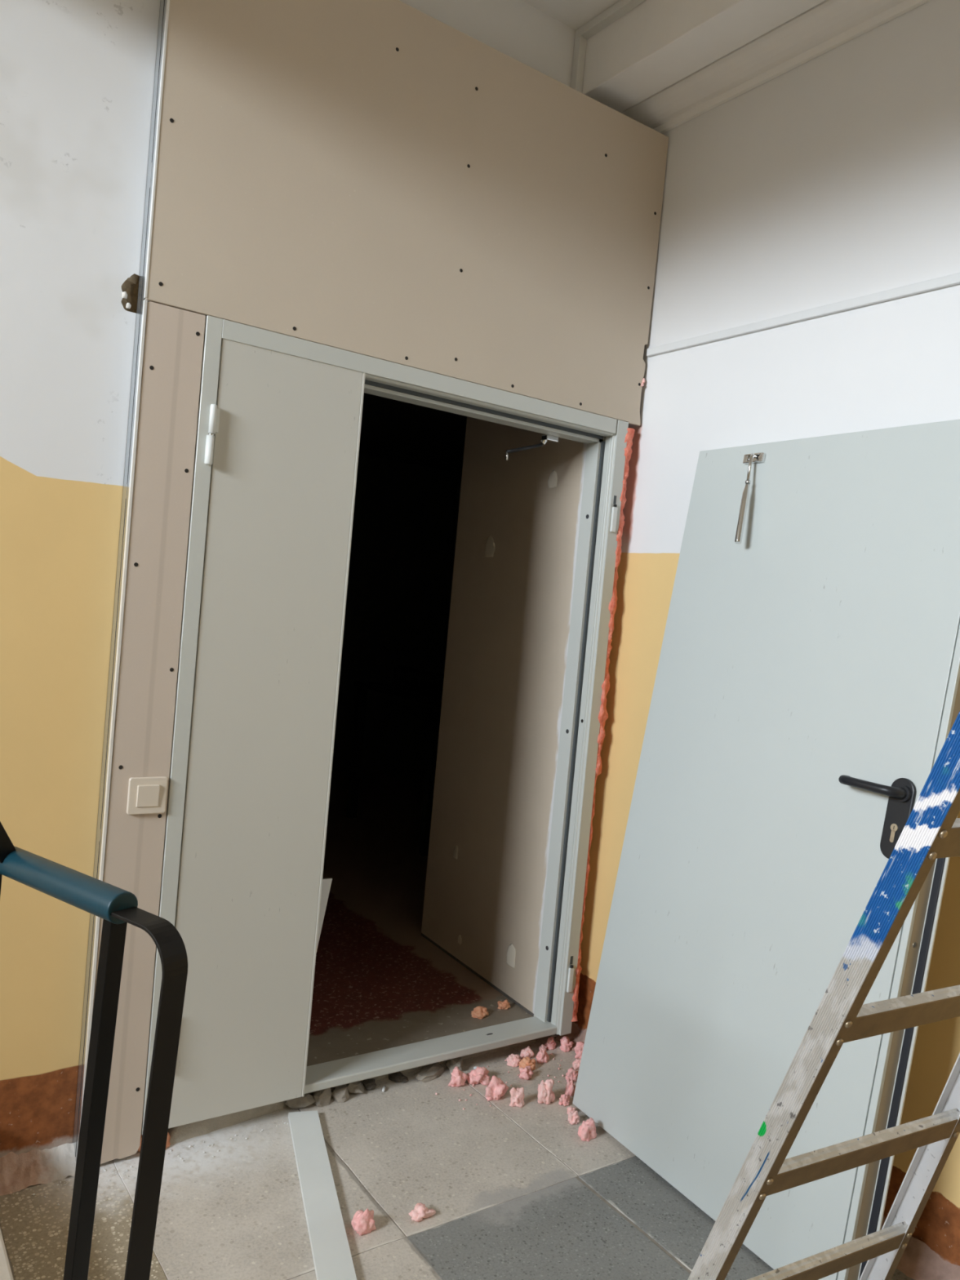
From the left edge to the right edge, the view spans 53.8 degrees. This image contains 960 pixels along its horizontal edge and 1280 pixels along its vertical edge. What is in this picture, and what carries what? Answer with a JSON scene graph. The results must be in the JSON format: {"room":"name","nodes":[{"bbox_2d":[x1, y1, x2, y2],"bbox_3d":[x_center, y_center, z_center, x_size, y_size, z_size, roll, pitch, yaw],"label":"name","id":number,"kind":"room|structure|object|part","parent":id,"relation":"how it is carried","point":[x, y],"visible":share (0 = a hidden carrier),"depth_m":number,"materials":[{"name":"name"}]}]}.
{"room":"stairwell landing","nodes":[
{"label":"stairwell landing","id":0,"kind":"room"},
{"bbox_2d":[0,0,576,1157],"bbox_3d":[-2.190,-0.424,1.565,6.369,6.700,0.230,4,2,-35],"label":"wall","id":1,"kind":"structure","parent":0,"point":[77,77],"depth_m":2.27,"materials":[{"name":"paint"}]},
{"bbox_2d":[168,1039,535,1145],"bbox_3d":[-0.335,1.331,2.909,1.289,0.052,0.083,4,2,-38],"label":"trim","id":2,"kind":"structure","parent":1,"relation":"attached to","point":[179,1134],"depth_m":2.61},
{"bbox_2d":[570,0,646,93],"bbox_3d":[1.536,-1.674,1.313,0.029,0.273,4.332,4,2,-35],"label":"trim","id":3,"kind":"structure","parent":1,"relation":"attached to","point":[621,7],"depth_m":3.03,"materials":[{"name":"white paint"}]},
{"bbox_2d":[72,0,668,1164],"bbox_3d":[-0.215,-0.189,2.803,1.646,3.103,0.143,4,2,-34],"label":"wall","id":4,"kind":"structure","parent":0,"point":[377,179],"depth_m":2.51,"materials":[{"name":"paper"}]},
{"bbox_2d":[0,1142,75,1195],"bbox_3d":[-1.086,1.283,2.307,0.198,0.055,0.095,4,2,-35],"label":"baseboard","id":5,"kind":"structure","parent":4,"relation":"attached to","point":[18,1172],"depth_m":2.31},
{"bbox_2d":[126,776,168,814],"bbox_3d":[-0.825,0.387,2.350,0.094,0.092,0.017,4,2,-35],"label":"light switch","id":6,"kind":"object","parent":4,"relation":"attached to","point":[146,795],"visible":1,"depth_m":2.34,"materials":[{"name":"beige plastic"}]},
{"bbox_2d":[141,315,628,1133],"bbox_3d":[-0.225,0.264,2.851,1.432,2.081,0.187,4,2,-35],"label":"door","id":7,"kind":"structure","parent":4,"relation":"in","point":[278,426],"depth_m":2.54,"materials":[{"name":"grey metal"}]},
{"bbox_3d":[-0.328,1.286,2.864,1.382,0.026,0.102,4,2,-35],"label":"sill","id":8,"kind":"part","parent":7,"relation":"part of","materials":[{"name":"grey metal"}]},
{"bbox_3d":[0.147,-0.632,3.120,0.134,0.054,0.011,4,2,-28],"label":"closer arm","id":9,"kind":"part","parent":7,"relation":"part of","materials":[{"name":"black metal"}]},
{"bbox_2d":[331,453,458,771],"bbox_3d":[-2.038,-0.314,6.880,4.400,2.750,0.100,4,2,-35],"label":"wall","id":10,"kind":"structure","parent":0,"point":[403,522],"depth_m":7.75,"materials":[{"name":"paint"}]},
{"bbox_2d":[358,392,466,472],"bbox_3d":[-0.760,-1.447,5.155,4.400,0.150,4.200,4,2,-35],"label":"ceiling","id":11,"kind":"structure","parent":0,"point":[392,429],"depth_m":6.36,"materials":[{"name":"paint"}]},
{"bbox_2d":[306,768,551,1066],"bbox_3d":[-0.914,1.206,5.124,4.200,0.104,4.295,4,2,-35],"label":"floor","id":12,"kind":"structure","parent":0,"point":[379,984],"depth_m":3.81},
{"bbox_2d":[315,878,332,953],"bbox_3d":[-0.625,0.992,2.894,0.304,0.522,0.060,4,2,-35],"label":"panel","id":13,"kind":"object","parent":12,"relation":"on","point":[326,882],"visible":0.14,"depth_m":2.95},
{"bbox_2d":[471,1005,488,1018],"bbox_3d":[0.003,1.282,3.266,0.065,0.034,0.044,4,2,-35],"label":"lump","id":14,"kind":"object","parent":12,"relation":"on","point":[479,1012],"visible":1,"depth_m":3.26,"materials":[{"name":"orange"}]},
{"bbox_2d":[497,999,511,1009],"bbox_3d":[0.084,1.289,3.351,0.045,0.029,0.037,4,2,-35],"label":"lump","id":15,"kind":"object","parent":12,"relation":"on","point":[504,1005],"visible":1,"depth_m":3.34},
{"bbox_2d":[440,471,462,674],"bbox_3d":[0.998,-0.020,6.263,0.100,2.750,4.400,4,2,-35],"label":"wall","id":16,"kind":"structure","parent":0,"point":[460,476],"depth_m":8.01,"materials":[{"name":"paint"}]},
{"bbox_2d":[0,1035,914,1279],"bbox_3d":[-1.047,1.543,-0.060,6.099,0.300,4.501,4,2,-35],"label":"floor","id":17,"kind":"structure","parent":0,"point":[515,1193],"depth_m":2.34,"materials":[{"name":"tile"}]},
{"bbox_2d":[0,1228,13,1279],"bbox_3d":[-2.038,0.461,1.118,2.730,1.603,0.824,4,2,-35],"label":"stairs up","id":18,"kind":"structure","parent":17,"relation":"on","point":[6,1273],"depth_m":1.79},
{"bbox_2d":[0,821,187,1279],"bbox_3d":[-0.667,0.710,1.339,0.468,1.308,0.207,6,2,34],"label":"stair railing","id":19,"kind":"object","parent":18,"relation":"attached to","point":[117,908],"visible":1,"depth_m":1.33,"materials":[{"name":"black metal"}]},
{"bbox_3d":[-0.820,0.838,1.509,0.028,1.012,0.035,6,2,34],"label":"post","id":20,"kind":"part","parent":19,"relation":"part of","materials":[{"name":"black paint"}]},
{"bbox_3d":[-0.626,0.363,1.416,0.305,0.045,0.049,6,2,34],"label":"handrail","id":21,"kind":"part","parent":19,"relation":"part of","materials":[{"name":"blue plastic"}]},
{"bbox_3d":[-0.574,0.880,1.350,0.063,0.986,0.030,4,2,-24],"label":"post","id":22,"kind":"part","parent":19,"relation":"part of","materials":[{"name":"black metal"}]},
{"bbox_2d":[31,1122,288,1205],"bbox_3d":[-0.792,1.328,2.430,0.659,0.004,0.100,4,3,-39],"label":"debris","id":23,"kind":"object","parent":17,"relation":"on","point":[212,1144],"visible":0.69,"depth_m":2.38,"materials":[{"name":"white paint"}]},
{"bbox_2d":[285,1093,315,1109],"bbox_3d":[-0.513,1.328,2.730,0.094,0.034,0.055,4,2,-35],"label":"chunk","id":24,"kind":"object","parent":17,"relation":"on","point":[300,1102],"visible":0.84,"depth_m":2.71,"materials":[{"name":"grey stone"}]},
{"bbox_2d":[288,1110,356,1279],"bbox_3d":[-0.321,1.377,2.079,0.081,0.014,1.250,5,2,-17],"label":"metal strip","id":25,"kind":"object","parent":17,"relation":"on","point":[330,1247],"visible":1,"depth_m":2.29,"materials":[{"name":"white metal"}]},
{"bbox_2d":[313,1088,332,1106],"bbox_3d":[-0.460,1.329,2.769,0.052,0.040,0.080,5,2,-1],"label":"chunk","id":26,"kind":"object","parent":17,"relation":"on","point":[322,1097],"visible":0.81,"depth_m":2.75,"materials":[{"name":"grey stone"}]},
{"bbox_2d":[331,1084,349,1102],"bbox_3d":[-0.415,1.333,2.803,0.055,0.036,0.077,4,2,-25],"label":"chunk","id":27,"kind":"object","parent":17,"relation":"on","point":[340,1094],"visible":0.87,"depth_m":2.78,"materials":[{"name":"grey stone"}]},
{"bbox_2d":[346,1081,364,1093],"bbox_3d":[-0.375,1.339,2.839,0.059,0.030,0.051,5,2,2],"label":"chunk","id":28,"kind":"object","parent":17,"relation":"on","point":[353,1087],"visible":0.87,"depth_m":2.82,"materials":[{"name":"grey stone"}]},
{"bbox_2d":[351,1208,376,1235],"bbox_3d":[-0.272,1.357,2.224,0.059,0.054,0.049,4,2,-35],"label":"lump","id":29,"kind":"object","parent":17,"relation":"on","point":[362,1222],"visible":1,"depth_m":2.21,"materials":[{"name":"pink"}]},
{"bbox_2d":[362,1078,376,1090],"bbox_3d":[-0.336,1.345,2.871,0.044,0.022,0.055,5,2,-15],"label":"chunk","id":30,"kind":"object","parent":17,"relation":"on","point":[369,1084],"visible":0.99,"depth_m":2.86,"materials":[{"name":"grey stone"}]},
{"bbox_2d":[388,1071,408,1083],"bbox_3d":[-0.257,1.352,2.941,0.077,0.018,0.055,7,3,44],"label":"chunk","id":31,"kind":"object","parent":17,"relation":"on","point":[397,1076],"visible":0.8,"depth_m":2.92,"materials":[{"name":"grey stone"}]},
{"bbox_2d":[408,1202,435,1222],"bbox_3d":[-0.140,1.379,2.290,0.068,0.029,0.046,4,2,-35],"label":"lump","id":32,"kind":"object","parent":17,"relation":"on","point":[420,1211],"visible":1,"depth_m":2.28,"materials":[{"name":"pink"}]},
{"bbox_2d":[413,1062,444,1082],"bbox_3d":[-0.156,1.356,2.979,0.055,0.026,0.126,6,2,35],"label":"chunk","id":33,"kind":"object","parent":17,"relation":"on","point":[431,1072],"visible":1,"depth_m":2.96,"materials":[{"name":"grey stone"}]},
{"bbox_2d":[445,1057,462,1075],"bbox_3d":[-0.082,1.355,3.037,0.055,0.036,0.104,5,2,-6],"label":"chunk","id":34,"kind":"object","parent":17,"relation":"on","point":[451,1064],"visible":0.65,"depth_m":3.02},
{"bbox_2d":[448,1066,467,1087],"bbox_3d":[-0.068,1.350,2.929,0.052,0.056,0.047,6,2,18],"label":"lump","id":35,"kind":"object","parent":17,"relation":"on","point":[459,1077],"visible":1,"depth_m":2.92,"materials":[{"name":"pink"}]},
{"bbox_2d":[466,1066,490,1085],"bbox_3d":[0.000,1.360,2.961,0.085,0.047,0.058,4,2,-35],"label":"lump","id":36,"kind":"object","parent":17,"relation":"on","point":[480,1075],"visible":0.98,"depth_m":2.95,"materials":[{"name":"pink"}]},
{"bbox_2d":[484,1075,508,1101],"bbox_3d":[0.051,1.357,2.875,0.076,0.067,0.049,5,2,-13],"label":"lump","id":37,"kind":"object","parent":17,"relation":"on","point":[496,1088],"visible":1,"depth_m":2.86,"materials":[{"name":"pink"}]},
{"bbox_2d":[435,1053,564,1109],"bbox_3d":[0.124,1.389,3.025,0.606,0.006,0.220,4,3,-40],"label":"crumbs","id":38,"kind":"object","parent":17,"relation":"on","point":[562,1075],"visible":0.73,"depth_m":2.99,"materials":[{"name":"pink"}]},
{"bbox_2d":[506,1053,521,1066],"bbox_3d":[0.112,1.373,3.103,0.054,0.031,0.045,4,2,-35],"label":"lump","id":39,"kind":"object","parent":17,"relation":"on","point":[513,1060],"visible":0.94,"depth_m":3.09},
{"bbox_2d":[509,1087,524,1107],"bbox_3d":[0.112,1.371,2.843,0.047,0.054,0.039,4,2,-35],"label":"lump","id":40,"kind":"object","parent":17,"relation":"on","point":[517,1095],"visible":1,"depth_m":2.83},
{"bbox_2d":[519,1066,533,1079],"bbox_3d":[0.145,1.377,3.014,0.040,0.036,0.052,6,2,32],"label":"lump","id":41,"kind":"object","parent":17,"relation":"on","point":[526,1073],"visible":1,"depth_m":3.01,"materials":[{"name":"pink"}]},
{"bbox_2d":[518,1056,535,1071],"bbox_3d":[0.153,1.375,3.075,0.057,0.036,0.047,4,2,-35],"label":"lump","id":42,"kind":"object","parent":17,"relation":"on","point":[526,1061],"visible":0.7,"depth_m":3.07,"materials":[{"name":"orange"}]},
{"bbox_2d":[520,1045,533,1059],"bbox_3d":[0.156,1.374,3.155,0.052,0.034,0.043,4,2,-35],"label":"lump","id":43,"kind":"object","parent":17,"relation":"on","point":[526,1051],"visible":0.89,"depth_m":3.15,"materials":[{"name":"pink"}]},
{"bbox_2d":[535,1048,549,1063],"bbox_3d":[0.207,1.377,3.140,0.039,0.038,0.047,6,2,20],"label":"lump","id":44,"kind":"object","parent":17,"relation":"on","point":[542,1056],"visible":1,"depth_m":3.13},
{"bbox_2d":[538,1044,546,1051],"bbox_3d":[0.213,1.384,3.215,0.031,0.020,0.026,4,2,-35],"label":"lump","id":45,"kind":"object","parent":17,"relation":"on","point":[542,1046],"visible":0.73,"depth_m":3.21,"materials":[{"name":"pink"}]},
{"bbox_2d":[537,1079,555,1104],"bbox_3d":[0.203,1.369,2.879,0.059,0.072,0.046,5,2,-5],"label":"lump","id":46,"kind":"object","parent":17,"relation":"on","point":[546,1095],"visible":1,"depth_m":2.87,"materials":[{"name":"pink"}]},
{"bbox_2d":[544,1036,555,1049],"bbox_3d":[0.242,1.378,3.242,0.033,0.036,0.041,6,2,26],"label":"lump","id":47,"kind":"object","parent":17,"relation":"on","point":[550,1044],"visible":1,"depth_m":3.23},
{"bbox_2d":[558,1093,570,1106],"bbox_3d":[0.256,1.394,2.874,0.034,0.031,0.034,5,2,10],"label":"lump","id":48,"kind":"object","parent":17,"relation":"on","point":[564,1100],"visible":1,"depth_m":2.87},
{"bbox_2d":[559,1035,573,1052],"bbox_3d":[0.295,1.380,3.242,0.052,0.040,0.043,4,2,-35],"label":"lump","id":49,"kind":"object","parent":17,"relation":"on","point":[566,1045],"visible":1,"depth_m":3.23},
{"bbox_2d":[564,1077,575,1096],"bbox_3d":[0.280,1.384,2.932,0.042,0.052,0.035,4,2,-35],"label":"lump","id":50,"kind":"object","parent":17,"relation":"on","point":[570,1087],"visible":0.92,"depth_m":2.92,"materials":[{"name":"pink"}]},
{"bbox_2d":[564,1067,577,1082],"bbox_3d":[0.294,1.388,3.023,0.043,0.040,0.036,5,2,-10],"label":"lump","id":51,"kind":"object","parent":17,"relation":"on","point":[572,1074],"visible":0.71,"depth_m":3.01,"materials":[{"name":"pink"}]},
{"bbox_2d":[566,1106,576,1114],"bbox_3d":[0.273,1.404,2.828,0.027,0.018,0.026,5,2,2],"label":"lump","id":52,"kind":"object","parent":17,"relation":"on","point":[570,1108],"visible":0.84,"depth_m":2.82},
{"bbox_2d":[567,1110,579,1124],"bbox_3d":[0.276,1.398,2.776,0.036,0.034,0.033,5,2,6],"label":"lump","id":53,"kind":"object","parent":17,"relation":"on","point":[573,1118],"visible":1,"depth_m":2.77,"materials":[{"name":"pink"}]},
{"bbox_2d":[572,1058,581,1070],"bbox_3d":[0.323,1.392,3.107,0.040,0.031,0.033,4,2,-35],"label":"lump","id":54,"kind":"object","parent":17,"relation":"on","point":[575,1064],"visible":0.73,"depth_m":3.10,"materials":[{"name":"pink"}]},
{"bbox_2d":[573,1041,584,1058],"bbox_3d":[0.342,1.381,3.194,0.049,0.052,0.048,5,2,7],"label":"lump","id":55,"kind":"object","parent":17,"relation":"on","point":[579,1047],"visible":0.6,"depth_m":3.18,"materials":[{"name":"pink"}]},
{"bbox_2d":[577,1117,596,1141],"bbox_3d":[0.305,1.394,2.706,0.061,0.052,0.051,4,2,-35],"label":"lump","id":56,"kind":"object","parent":17,"relation":"on","point":[587,1130],"visible":1,"depth_m":2.69,"materials":[{"name":"pink"}]},
{"bbox_2d":[572,419,959,1279],"bbox_3d":[0.754,0.454,2.483,0.305,2.017,0.987,4,2,-32],"label":"door leaf","id":57,"kind":"structure","parent":17,"relation":"on","point":[806,697],"depth_m":2.42,"materials":[{"name":"grey metal"}]},
{"bbox_3d":[0.736,-0.356,2.652,0.019,0.176,0.061,6,2,27],"label":"closer arm","id":58,"kind":"part","parent":57,"relation":"part of","materials":[{"name":"silver metal"}]},
{"bbox_3d":[0.768,-0.486,2.685,0.016,0.092,0.049,6,2,32],"label":"closer rod","id":59,"kind":"part","parent":57,"relation":"part of","materials":[{"name":"silver metal"}]},
{"bbox_3d":[0.898,0.336,2.171,0.059,0.036,0.167,12,-2,-32],"label":"lever","id":60,"kind":"part","parent":57,"relation":"part of","materials":[{"name":"black plastic"}]},
{"bbox_3d":[0.944,0.404,2.137,0.010,0.186,0.060,12,-2,-32],"label":"handle plate","id":61,"kind":"part","parent":57,"relation":"part of","materials":[{"name":"black plastic"}]},
{"bbox_2d":[687,711,959,1279],"bbox_3d":[0.794,0.596,1.121,0.575,1.834,1.475,4,2,-21],"label":"step ladder","id":62,"kind":"object","parent":17,"relation":"on","point":[931,831],"visible":1,"depth_m":1.31,"materials":[{"name":"silver metal"}]},
{"bbox_3d":[0.790,0.598,1.465,0.399,1.975,0.040,3,25,-28],"label":"rail","id":63,"kind":"part","parent":62,"relation":"part of","materials":[{"name":"metal"}]},
{"bbox_2d":[421,416,586,1016],"bbox_3d":[0.131,0.031,3.644,0.122,2.530,0.850,4,2,-32],"label":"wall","id":64,"kind":"structure","parent":0,"point":[519,516],"depth_m":3.58,"materials":[{"name":"beige paint"}]},
{"bbox_2d":[521,0,619,30],"bbox_3d":[0.899,-1.933,0.982,2.499,0.150,4.550,4,2,-35],"label":"ceiling","id":65,"kind":"structure","parent":0,"point":[575,14],"depth_m":2.97,"materials":[{"name":"white paint"}]},
{"bbox_2d":[582,0,825,112],"bbox_3d":[1.619,-1.701,1.367,0.163,0.210,4.330,4,2,-35],"label":"ceiling beam","id":66,"kind":"structure","parent":65,"relation":"attached to","point":[657,44],"depth_m":2.82,"materials":[{"name":"white paint"}]},
{"bbox_2d":[573,0,959,1266],"bbox_3d":[1.740,-0.084,1.612,0.200,3.424,4.340,4,2,-35],"label":"wall","id":67,"kind":"structure","parent":0,"point":[834,178],"depth_m":2.71,"materials":[{"name":"white paint"}]},
{"bbox_2d":[555,1022,959,1279],"bbox_3d":[0.855,1.441,2.513,0.073,0.075,1.980,4,2,-35],"label":"baseboard","id":68,"kind":"structure","parent":67,"relation":"attached to","point":[917,1261],"depth_m":2.25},
{"bbox_2d":[621,0,931,133],"bbox_3d":[1.745,-1.674,1.456,0.140,0.246,4.330,4,2,-35],"label":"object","id":69,"kind":"structure","parent":67,"relation":"attached to","point":[829,24],"depth_m":2.76,"materials":[{"name":"white paint"}]},
{"bbox_2d":[646,272,959,356],"bbox_3d":[1.756,-0.803,1.469,0.014,0.025,4.200,4,2,-35],"label":"cable trunking","id":70,"kind":"object","parent":67,"relation":"attached to","point":[953,279],"visible":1,"depth_m":2.64,"materials":[{"name":"white plastic"}]}
]}

